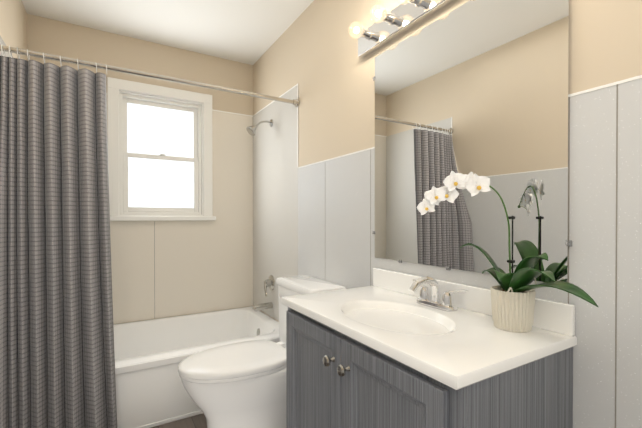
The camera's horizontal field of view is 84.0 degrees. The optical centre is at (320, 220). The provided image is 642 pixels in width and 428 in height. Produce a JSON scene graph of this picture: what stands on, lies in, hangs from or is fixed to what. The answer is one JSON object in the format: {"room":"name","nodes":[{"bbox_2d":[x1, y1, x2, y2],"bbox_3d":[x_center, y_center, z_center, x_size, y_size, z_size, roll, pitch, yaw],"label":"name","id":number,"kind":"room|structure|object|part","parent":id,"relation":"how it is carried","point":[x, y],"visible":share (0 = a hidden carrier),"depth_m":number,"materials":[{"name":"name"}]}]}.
{"room":"bathroom","nodes":[
{"label":"bathroom","id":0,"kind":"room"},
{"bbox_2d":[0,0,26,59],"bbox_3d":[-1.072,-0.108,0.825,0.100,2.440,3.900,0,0,-31],"label":"wall","id":1,"kind":"structure","parent":0,"point":[13,23],"depth_m":2.00,"materials":[{"name":"beige paint"}]},
{"bbox_2d":[0,36,12,57],"bbox_3d":[-1.677,-0.075,1.941,0.003,1.640,0.857,0,0,-31],"label":"wall panel","id":2,"kind":"object","parent":1,"relation":"attached to","point":[4,44],"visible":0.11,"depth_m":1.77,"materials":[{"name":"grey"}]},
{"bbox_2d":[0,44,298,106],"bbox_3d":[-0.809,-0.771,1.967,1.523,0.063,0.054,0,0,-31],"label":"curtain rod","id":3,"kind":"object","parent":2,"relation":"attached to","point":[29,53],"visible":0.96,"depth_m":1.85,"materials":[{"name":"silver metal"}]},
{"bbox_2d":[0,56,116,427],"bbox_3d":[-1.188,0.169,1.605,0.473,1.817,0.299,0,0,-31],"label":"shower curtain","id":4,"kind":"object","parent":3,"relation":"hanging from","point":[57,362],"visible":1,"depth_m":1.65,"materials":[{"name":"grey fabric"}]},
{"bbox_2d":[27,14,252,323],"bbox_3d":[-1.285,-0.120,2.770,1.525,2.440,0.160,0,0,-31],"label":"wall","id":5,"kind":"structure","parent":0,"point":[57,38],"depth_m":2.65,"materials":[{"name":"beige paint"}]},
{"bbox_2d":[106,94,118,323],"bbox_3d":[-1.679,-0.078,2.440,0.510,1.640,0.003,0,0,-31],"label":"wall panel","id":6,"kind":"object","parent":5,"relation":"attached to","point":[114,238],"visible":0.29,"depth_m":2.56,"materials":[{"name":"beige"}]},
{"bbox_2d":[107,77,212,215],"bbox_3d":[-1.238,-0.526,2.782,0.730,0.980,0.183,0,0,-31],"label":"window","id":7,"kind":"structure","parent":5,"relation":"in","point":[155,182],"depth_m":2.76,"materials":[{"name":"white"}]},
{"bbox_3d":[-1.482,-0.490,2.647,0.020,0.886,0.085,0,0,-31],"label":"frame","id":8,"kind":"part","parent":7,"relation":"part of","materials":[{"name":"white wood"}]},
{"bbox_3d":[-1.468,-0.691,2.672,0.030,0.443,0.030,0,0,-31],"label":"upper window sash stile","id":9,"kind":"part","parent":7,"relation":"part of","materials":[{"name":"white wood"}]},
{"bbox_3d":[-1.450,-0.286,2.647,0.034,0.438,0.030,0,0,-31],"label":"lower window sash stile","id":10,"kind":"part","parent":7,"relation":"part of","materials":[{"name":"white wood"}]},
{"bbox_3d":[-1.251,-0.692,2.801,0.476,0.383,0.004,0,0,-31],"label":"sash glass","id":11,"kind":"part","parent":7,"relation":"part of","materials":[{"name":"clear glass"}]},
{"bbox_3d":[-1.251,-0.899,2.800,0.476,0.030,0.030,0,0,-31],"label":"upper window sash top rail","id":12,"kind":"part","parent":7,"relation":"part of","materials":[{"name":"white wood"}]},
{"bbox_3d":[-1.244,-0.940,2.789,0.576,0.012,0.160,0,0,-31],"label":"top window jamb","id":13,"kind":"part","parent":7,"relation":"part of","materials":[{"name":"white wood"}]},
{"bbox_3d":[-1.243,-0.924,2.787,0.536,0.020,0.085,0,0,-31],"label":"window frame","id":14,"kind":"part","parent":7,"relation":"part of","materials":[{"name":"white wood"}]},
{"bbox_3d":[-1.234,-0.085,2.777,0.468,0.034,0.030,0,0,-31],"label":"lower window sash rail","id":15,"kind":"part","parent":7,"relation":"part of","materials":[{"name":"white wood"}]},
{"bbox_3d":[-1.234,-0.488,2.775,0.468,0.034,0.030,0,0,-31],"label":"top rail of the lower window sash","id":16,"kind":"part","parent":7,"relation":"part of","materials":[{"name":"white wood"}]},
{"bbox_3d":[-1.234,-0.286,2.776,0.468,0.370,0.004,0,0,-31],"label":"sash glass","id":17,"kind":"part","parent":7,"relation":"part of","materials":[{"name":"clear glass"}]},
{"bbox_3d":[-1.243,-0.058,2.792,0.536,0.020,0.085,0,0,-31],"label":"frame","id":18,"kind":"part","parent":7,"relation":"part of","materials":[{"name":"white wood"}]},
{"bbox_3d":[-1.034,-0.693,2.931,0.030,0.443,0.030,0,0,-31],"label":"upper window sash stile","id":19,"kind":"part","parent":7,"relation":"part of","materials":[{"name":"white wood"}]},
{"bbox_3d":[-1.018,-0.287,2.904,0.034,0.438,0.030,0,0,-31],"label":"lower window sash stile","id":20,"kind":"part","parent":7,"relation":"part of","materials":[{"name":"white wood"}]},
{"bbox_3d":[-1.004,-0.492,2.932,0.020,0.886,0.085,0,0,-31],"label":"frame","id":21,"kind":"part","parent":7,"relation":"part of","materials":[{"name":"white wood"}]},
{"bbox_2d":[118,220,203,322],"bbox_3d":[-1.203,0.352,2.727,0.600,0.775,0.003,0,0,-31],"label":"wall panel","id":22,"kind":"object","parent":5,"relation":"attached to","point":[179,267],"visible":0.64,"depth_m":2.71,"materials":[{"name":"beige"}]},
{"bbox_2d":[154,221,154,298],"bbox_3d":[-1.256,0.372,2.693,0.003,0.735,0.001,0,0,-31],"label":"wall panel","id":23,"kind":"object","parent":22,"relation":"attached to","point":[154,259],"visible":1,"depth_m":2.69,"materials":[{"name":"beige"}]},
{"bbox_2d":[110,216,215,220],"bbox_3d":[-1.191,-0.018,2.705,0.770,0.035,0.050,0,0,-31],"label":"window sill","id":24,"kind":"structure","parent":5,"relation":"attached to","point":[157,218],"depth_m":2.67,"materials":[{"name":"white wood"}]},
{"bbox_2d":[204,109,252,311],"bbox_3d":[-0.766,-0.084,2.983,0.415,1.644,0.004,0,0,-31],"label":"wall panel","id":25,"kind":"object","parent":5,"relation":"attached to","point":[228,257],"depth_m":2.99,"materials":[{"name":"beige"}]},
{"bbox_3d":[-0.739,-0.902,2.993,0.347,0.008,0.002,0,0,-31],"label":"wall panel trim","id":26,"kind":"part","parent":25,"relation":"part of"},
{"bbox_2d":[22,0,313,64],"bbox_3d":[-0.374,-1.380,1.232,1.725,0.100,3.900,0,0,-31],"label":"ceiling","id":27,"kind":"structure","parent":0,"point":[250,32],"depth_m":2.37,"materials":[{"name":"white paint"}]},
{"bbox_2d":[151,413,206,427],"bbox_3d":[-0.374,1.160,1.249,1.725,0.100,3.900,0,0,-31],"label":"floor","id":28,"kind":"structure","parent":0,"point":[197,421],"depth_m":1.94,"materials":[{"name":"brown wood"}]},
{"bbox_2d":[113,306,279,427],"bbox_3d":[-1.019,0.922,2.330,1.513,0.360,0.867,0,0,-31],"label":"bathtub","id":29,"kind":"object","parent":28,"relation":"on","point":[151,355],"visible":0.48,"depth_m":2.23,"materials":[{"name":"white ceramic"}]},
{"bbox_2d":[178,275,345,427],"bbox_3d":[-0.317,0.722,1.845,0.793,0.766,0.472,0,0,-31],"label":"toilet","id":30,"kind":"object","parent":28,"relation":"on","point":[238,385],"visible":0.6,"depth_m":1.69,"materials":[{"name":"white ceramic"}]},
{"bbox_3d":[-0.429,0.686,1.778,0.530,0.032,0.388,0,0,-31],"label":"lid","id":31,"kind":"part","parent":30,"relation":"part of","materials":[{"name":"white ceramic"}]},
{"bbox_3d":[-0.428,0.711,1.778,0.523,0.017,0.382,0,0,-31],"label":"seat","id":32,"kind":"part","parent":30,"relation":"part of","materials":[{"name":"white ceramic"}]},
{"bbox_3d":[-0.320,0.912,1.845,0.760,0.386,0.380,0,0,-31],"label":"bowl","id":33,"kind":"part","parent":30,"relation":"part of","materials":[{"name":"white ceramic"}]},
{"bbox_3d":[-0.069,0.555,1.992,0.200,0.350,0.450,0,0,-31],"label":"tank","id":34,"kind":"part","parent":30,"relation":"part of","materials":[{"name":"white ceramic"}]},
{"bbox_3d":[-0.069,0.359,1.990,0.216,0.040,0.472,0,0,-31],"label":"tank lid","id":35,"kind":"part","parent":30,"relation":"part of","materials":[{"name":"white ceramic"}]},
{"bbox_2d":[281,268,576,427],"bbox_3d":[0.250,0.652,1.181,0.510,0.916,0.836,0,0,-31],"label":"bathroom vanity","id":36,"kind":"object","parent":28,"relation":"on","point":[390,349],"visible":1,"depth_m":0.96,"materials":[{"name":"grey wood"}]},
{"bbox_3d":[-0.031,0.679,1.236,0.018,0.652,0.378,0,0,-31],"label":"door","id":37,"kind":"part","parent":36,"relation":"part of","materials":[{"name":"grey wood"}]},
{"bbox_3d":[0.024,0.428,1.091,0.033,0.034,0.034,0,0,-31],"label":"knob","id":38,"kind":"part","parent":36,"relation":"part of","materials":[{"name":"silver metal"}]},
{"bbox_3d":[0.065,0.428,1.023,0.033,0.034,0.034,0,0,-31],"label":"knob","id":39,"kind":"part","parent":36,"relation":"part of","materials":[{"name":"silver metal"}]},
{"bbox_3d":[0.164,0.681,0.908,0.018,0.652,0.378,0,0,-31],"label":"door","id":40,"kind":"part","parent":36,"relation":"part of","materials":[{"name":"grey wood"}]},
{"bbox_2d":[281,286,576,389],"bbox_3d":[0.261,0.362,1.186,0.484,0.115,0.836,0,0,-31],"label":"countertop","id":41,"kind":"structure","parent":36,"relation":"on","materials":[{"name":"white stone"}]},
{"bbox_2d":[409,276,468,311],"bbox_3d":[0.365,0.249,1.241,0.152,0.110,0.242,0,0,-31],"label":"faucet","id":42,"kind":"object","parent":41,"relation":"on","point":[425,302],"depth_m":1.24,"materials":[{"name":"silver metal"}]},
{"bbox_2d":[417,171,597,332],"bbox_3d":[0.492,0.081,0.957,0.267,0.449,0.396,0,0,-31],"label":"orchid","id":43,"kind":"object","parent":41,"relation":"on","point":[513,295],"visible":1,"depth_m":0.98,"materials":[{"name":"plant"}]},
{"bbox_3d":[0.308,-0.040,1.045,0.043,0.049,0.035,0,0,-31],"label":"flower","id":44,"kind":"part","parent":43,"relation":"part of","materials":[{"name":"white plant"}]},
{"bbox_3d":[0.335,-0.071,1.062,0.037,0.052,0.046,0,0,-31],"label":"flower","id":45,"kind":"part","parent":43,"relation":"part of","materials":[{"name":"white plant"}]},
{"bbox_3d":[0.334,-0.073,1.037,0.048,0.055,0.038,0,0,-31],"label":"flower","id":46,"kind":"part","parent":43,"relation":"part of","materials":[{"name":"white plant"}]},
{"bbox_3d":[0.373,-0.080,1.052,0.041,0.057,0.050,0,0,-31],"label":"flower","id":47,"kind":"part","parent":43,"relation":"part of","materials":[{"name":"white plant"}]},
{"bbox_3d":[0.384,-0.113,1.024,0.053,0.060,0.042,0,0,-31],"label":"flower","id":48,"kind":"part","parent":43,"relation":"part of","materials":[{"name":"white plant"}]},
{"bbox_3d":[0.430,-0.111,1.038,0.045,0.063,0.055,0,0,-31],"label":"flower","id":49,"kind":"part","parent":43,"relation":"part of","materials":[{"name":"white plant"}]},
{"bbox_3d":[0.445,-0.101,1.011,0.057,0.066,0.046,0,0,-31],"label":"flower","id":50,"kind":"part","parent":43,"relation":"part of","materials":[{"name":"white plant"}]},
{"bbox_3d":[0.432,0.047,1.049,0.171,0.327,0.168,0,0,-31],"label":"stem","id":51,"kind":"part","parent":43,"relation":"part of","materials":[{"name":"green plant"}]},
{"bbox_3d":[0.546,0.250,1.017,0.114,0.111,0.114,0,0,-31],"label":"pot","id":52,"kind":"part","parent":43,"relation":"part of","materials":[{"name":"ceramic"}]},
{"bbox_2d":[253,0,641,321],"bbox_3d":[0.324,-0.113,1.657,0.100,2.440,3.900,0,0,-31],"label":"wall","id":53,"kind":"structure","parent":0,"point":[312,51],"depth_m":1.86,"materials":[{"name":"beige paint"}]},
{"bbox_2d":[253,84,297,320],"bbox_3d":[-0.370,-0.082,2.720,0.004,1.644,0.857,0,0,-31],"label":"wall panel","id":54,"kind":"object","parent":53,"relation":"attached to","point":[275,212],"depth_m":2.67,"materials":[{"name":"grey plastic"}]},
{"bbox_2d":[246,119,272,135],"bbox_3d":[-0.461,-0.701,2.675,0.197,0.143,0.080,0,0,-31],"label":"shower head","id":55,"kind":"object","parent":54,"relation":"attached to","point":[251,130],"visible":1,"depth_m":2.65},
{"bbox_2d":[252,275,274,310],"bbox_3d":[-0.443,0.549,2.692,0.154,0.264,0.118,0,0,-31],"label":"tub faucet","id":56,"kind":"object","parent":54,"relation":"attached to","point":[269,282],"visible":1,"depth_m":2.69,"materials":[{"name":"silver metal"}]},
{"bbox_3d":[-0.444,0.653,2.694,0.154,0.058,0.048,0,0,-31],"label":"spout","id":57,"kind":"part","parent":56,"relation":"part of","materials":[{"name":"silver metal"}]},
{"bbox_3d":[-0.411,0.518,2.684,0.038,0.100,0.071,0,0,-31],"label":"lever","id":58,"kind":"part","parent":56,"relation":"part of","materials":[{"name":"silver metal"}]},
{"bbox_3d":[-0.403,0.475,2.718,0.058,0.116,0.116,0,0,-31],"label":"plate","id":59,"kind":"part","parent":56,"relation":"part of","materials":[{"name":"silver metal"}]},
{"bbox_3d":[-0.371,-0.900,2.714,0.002,0.008,0.857,0,0,-31],"label":"right horizontal wall panel trim","id":60,"kind":"part","parent":54,"relation":"part of","materials":[{"name":"white wood"}]},
{"bbox_2d":[297,85,297,167],"bbox_3d":[-0.152,-0.625,2.348,0.002,0.554,0.009,0,0,-31],"label":"trim","id":61,"kind":"structure","parent":53,"relation":"attached to","point":[297,129],"depth_m":2.35,"materials":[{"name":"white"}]},
{"bbox_2d":[348,0,454,57],"bbox_3d":[0.378,-0.846,1.317,0.148,0.106,0.920,0,0,-31],"label":"sconce","id":62,"kind":"object","parent":53,"relation":"attached to","point":[398,20],"visible":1,"depth_m":1.50,"materials":[{"name":"silver metal"}]},
{"bbox_3d":[0.159,-0.861,1.612,0.072,0.072,0.072,0,0,-31],"label":"bulb","id":63,"kind":"part","parent":62,"relation":"part of","materials":[{"name":"white glass"}]},
{"bbox_2d":[359,27,372,39],"bbox_3d":[0.205,-0.861,1.639,0.050,0.048,0.048,0,0,-31],"label":"socket","id":64,"kind":"object","parent":62,"relation":"attached to","point":[366,33],"depth_m":1.63,"materials":[{"name":"silver metal"}]},
{"bbox_3d":[0.237,-0.860,1.481,0.072,0.072,0.072,0,0,-31],"label":"bulb","id":65,"kind":"part","parent":62,"relation":"part of","materials":[{"name":"white glass"}]},
{"bbox_2d":[381,11,395,24],"bbox_3d":[0.283,-0.860,1.508,0.050,0.048,0.048,0,0,-31],"label":"socket","id":66,"kind":"object","parent":62,"relation":"attached to","point":[389,17],"depth_m":1.50,"materials":[{"name":"silver metal"}]},
{"bbox_2d":[407,0,422,6],"bbox_3d":[0.361,-0.859,1.377,0.050,0.048,0.048,0,0,-31],"label":"socket","id":67,"kind":"object","parent":62,"relation":"attached to","point":[414,3],"depth_m":1.38,"materials":[{"name":"silver metal"}]},
{"bbox_2d":[298,78,641,427],"bbox_3d":[0.538,0.385,1.200,0.003,1.450,2.690,0,0,-31],"label":"wall panel","id":68,"kind":"object","parent":53,"relation":"attached to","point":[333,220],"visible":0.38,"depth_m":0.93,"materials":[{"name":"white wood"}]},
{"bbox_2d":[370,149,370,285],"bbox_3d":[0.236,0.382,1.702,0.001,1.450,0.003,0,0,-31],"label":"trim","id":69,"kind":"structure","parent":68,"relation":"attached to","point":[370,217],"depth_m":1.70,"materials":[{"name":"beige wood"}]},
{"bbox_2d":[568,97,569,303],"bbox_3d":[0.672,0.386,0.971,0.001,1.450,0.003,0,0,-31],"label":"trim","id":70,"kind":"structure","parent":68,"relation":"attached to","point":[569,192],"depth_m":0.97,"materials":[{"name":"beige wood"}]},
{"bbox_2d":[615,84,617,427],"bbox_3d":[0.727,0.387,0.879,0.001,1.450,0.003,0,0,-31],"label":"trim","id":71,"kind":"structure","parent":68,"relation":"attached to","point":[616,246],"depth_m":0.88,"materials":[{"name":"beige wood"}]},
{"bbox_2d":[298,75,641,167],"bbox_3d":[0.537,-0.340,1.192,0.002,0.007,2.686,0,0,-31],"label":"trim","id":72,"kind":"structure","parent":53,"relation":"attached to","point":[607,85],"depth_m":0.93,"materials":[{"name":"white"}]},
{"bbox_2d":[373,0,571,281],"bbox_3d":[0.460,-0.288,1.315,0.008,0.938,0.837,0,0,-31],"label":"mirror","id":73,"kind":"object","parent":53,"relation":"attached to","point":[479,87],"visible":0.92,"depth_m":1.19,"materials":[{"name":"clear glass"}]},
{"bbox_2d":[373,268,574,335],"bbox_3d":[0.459,0.264,1.303,0.016,0.083,0.830,0,0,-31],"label":"backsplash","id":74,"kind":"structure","parent":53,"relation":"attached to","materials":[{"name":"white stone"}]}
]}

